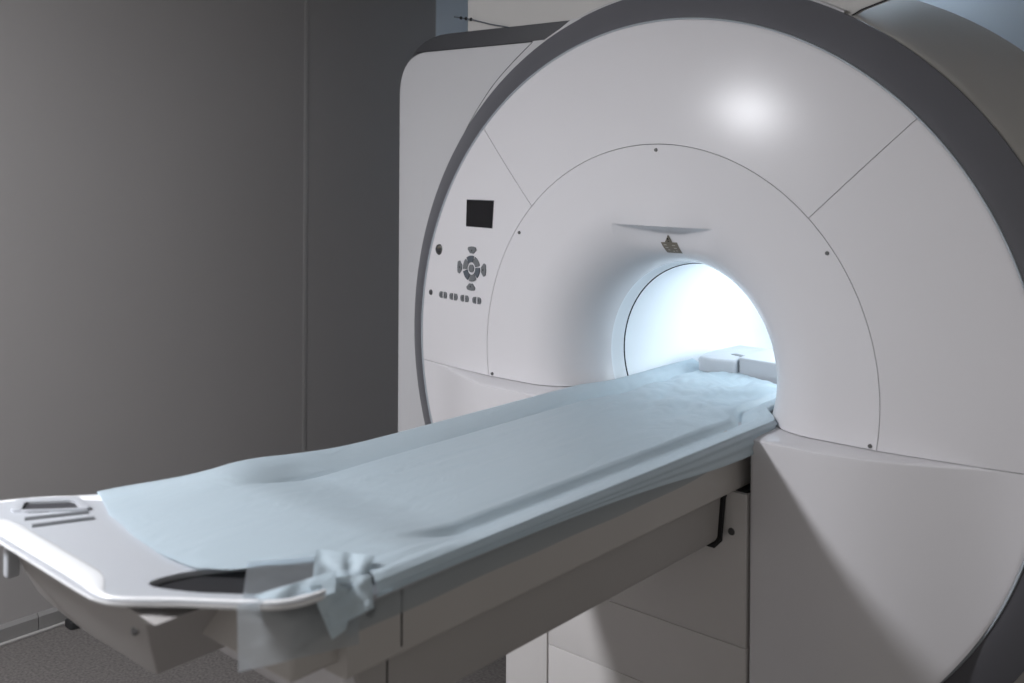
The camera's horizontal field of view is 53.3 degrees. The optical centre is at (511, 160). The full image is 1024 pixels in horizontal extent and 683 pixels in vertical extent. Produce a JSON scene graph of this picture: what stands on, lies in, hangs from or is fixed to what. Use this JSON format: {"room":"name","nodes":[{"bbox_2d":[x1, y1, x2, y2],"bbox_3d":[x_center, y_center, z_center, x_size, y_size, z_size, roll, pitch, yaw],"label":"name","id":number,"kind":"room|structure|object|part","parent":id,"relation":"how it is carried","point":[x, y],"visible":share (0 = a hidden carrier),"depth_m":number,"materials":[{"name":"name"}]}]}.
{"room":"radiology room","nodes":[
{"label":"radiology room","id":0,"kind":"room"},
{"bbox_2d":[0,0,435,624],"bbox_3d":[-2.183,0.288,3.150,0.150,2.750,6.350,0,0,41],"label":"wall","id":1,"kind":"structure","parent":0,"point":[152,151],"depth_m":4.06,"materials":[{"name":"paint"}]},
{"bbox_2d":[0,621,64,646],"bbox_3d":[-2.118,1.659,3.079,0.014,0.008,6.340,0,0,41],"label":"trim","id":2,"kind":"structure","parent":1,"relation":"attached to","point":[61,623],"depth_m":3.57,"materials":[{"name":"grey metal"}]},
{"bbox_2d":[0,607,66,642],"bbox_3d":[-2.130,1.632,3.090,0.020,0.062,6.340,0,0,41],"label":"baseboard","id":3,"kind":"structure","parent":1,"relation":"attached to","point":[25,625],"depth_m":3.58,"materials":[{"name":"plastic"}]},
{"bbox_2d":[302,0,308,451],"bbox_3d":[-0.909,0.264,4.492,0.001,2.688,0.024,0,0,41],"label":"trim","id":4,"kind":"structure","parent":1,"relation":"attached to","point":[306,22],"depth_m":4.49,"materials":[{"name":"grey metal"}]},
{"bbox_2d":[436,0,467,35],"bbox_3d":[-0.212,0.273,5.289,0.003,2.678,0.525,0,0,41],"label":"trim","id":5,"kind":"structure","parent":1,"relation":"attached to","point":[446,10],"depth_m":5.17,"materials":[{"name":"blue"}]},
{"bbox_2d":[0,625,505,682],"bbox_3d":[0.011,1.726,1.225,5.700,0.100,6.350,0,0,41],"label":"floor","id":6,"kind":"structure","parent":0,"point":[61,654],"depth_m":3.36,"materials":[{"name":"carpet"}]},
{"bbox_2d":[65,618,79,629],"bbox_3d":[-1.559,1.653,3.645,0.064,0.028,0.051,0,0,-40],"label":"stopper","id":7,"kind":"object","parent":6,"relation":"on","point":[69,624],"visible":0.51,"depth_m":3.62,"materials":[{"name":"black rubber"}]},
{"bbox_2d":[0,383,774,682],"bbox_3d":[0.067,1.163,2.515,0.841,1.026,2.418,0,0,41],"label":"table","id":8,"kind":"object","parent":6,"relation":"on","point":[657,591],"visible":0.33,"depth_m":1.93,"materials":[{"name":"grey plastic"}]},
{"bbox_3d":[-0.864,0.649,1.919,0.150,0.008,0.072,0,0,-7],"label":"slot frame","id":9,"kind":"part","parent":8,"relation":"part of","materials":[{"name":"plastic"}]},
{"bbox_3d":[-0.601,0.657,1.784,0.793,0.010,0.422,0,0,41],"label":"foot plate","id":10,"kind":"part","parent":8,"relation":"part of","materials":[{"name":"plastic"}]},
{"bbox_2d":[97,358,776,671],"bbox_3d":[0.089,0.690,2.469,0.722,0.124,2.123,0,0,41],"label":"sheet","id":11,"kind":"object","parent":8,"relation":"on","point":[403,508],"visible":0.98,"depth_m":2.02,"materials":[{"name":"blue fabric"}]},
{"bbox_3d":[0.064,1.316,3.000,0.157,0.680,0.070,0,0,41],"label":"pedestal panel","id":12,"kind":"part","parent":8,"relation":"part of","materials":[{"name":"white plastic"}]},
{"bbox_3d":[-0.070,0.875,2.266,0.536,0.124,1.184,0,0,41],"label":"table rail","id":13,"kind":"part","parent":8,"relation":"part of","materials":[{"name":"grey plastic"}]},
{"bbox_3d":[0.361,1.522,2.741,0.624,0.271,0.068,0,0,41],"label":"pedestal panel","id":14,"kind":"part","parent":8,"relation":"part of","materials":[{"name":"white plastic"}]},
{"bbox_3d":[0.362,1.294,2.741,0.624,0.182,0.069,0,0,41],"label":"pedestal panel","id":15,"kind":"part","parent":8,"relation":"part of","materials":[{"name":"white plastic"}]},
{"bbox_3d":[0.363,1.012,2.740,0.624,0.378,0.070,0,0,41],"label":"pedestal panel","id":16,"kind":"part","parent":8,"relation":"part of","materials":[{"name":"white plastic"}]},
{"bbox_2d":[699,345,776,383],"bbox_3d":[0.832,0.656,3.266,0.409,0.066,0.304,0,0,41],"label":"holder","id":17,"kind":"object","parent":8,"relation":"on","point":[759,363],"visible":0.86,"depth_m":3.23,"materials":[{"name":"plastic"}]},
{"bbox_2d":[398,0,1023,682],"bbox_3d":[0.811,0.334,3.271,2.302,2.796,1.448,0,0,41],"label":"scanner","id":18,"kind":"object","parent":6,"relation":"on","point":[590,191],"visible":0.88,"depth_m":2.54,"materials":[{"name":"white plastic"}]},
{"bbox_3d":[-0.008,0.635,3.581,0.659,2.022,0.456,0,0,41],"label":"wing panel","id":19,"kind":"part","parent":18,"relation":"part of","materials":[{"name":"white plastic"}]},
{"bbox_3d":[-0.113,0.285,3.284,0.058,0.777,0.526,0,0,-42],"label":"panel","id":20,"kind":"part","parent":18,"relation":"part of","materials":[{"name":"white plastic"}]},
{"bbox_3d":[-0.104,-0.458,3.378,0.246,0.059,0.004,0,0,41],"label":"cable rod","id":21,"kind":"part","parent":18,"relation":"part of","materials":[{"name":"grey metal"}]},
{"bbox_3d":[0.416,-0.124,2.816,1.373,0.527,0.065,0,0,41],"label":"panel","id":22,"kind":"part","parent":18,"relation":"part of","materials":[{"name":"white plastic"}]},
{"bbox_3d":[0.948,0.292,2.357,0.526,0.777,0.058,0,0,34],"label":"panel","id":23,"kind":"part","parent":18,"relation":"part of","materials":[{"name":"white plastic"}]},
{"bbox_2d":[917,0,1023,50],"bbox_3d":[2.101,0.313,3.722,5.850,2.750,0.150,0,0,41],"label":"wall","id":24,"kind":"structure","parent":0,"point":[1005,18],"depth_m":3.86,"materials":[{"name":"paint"}]}
]}

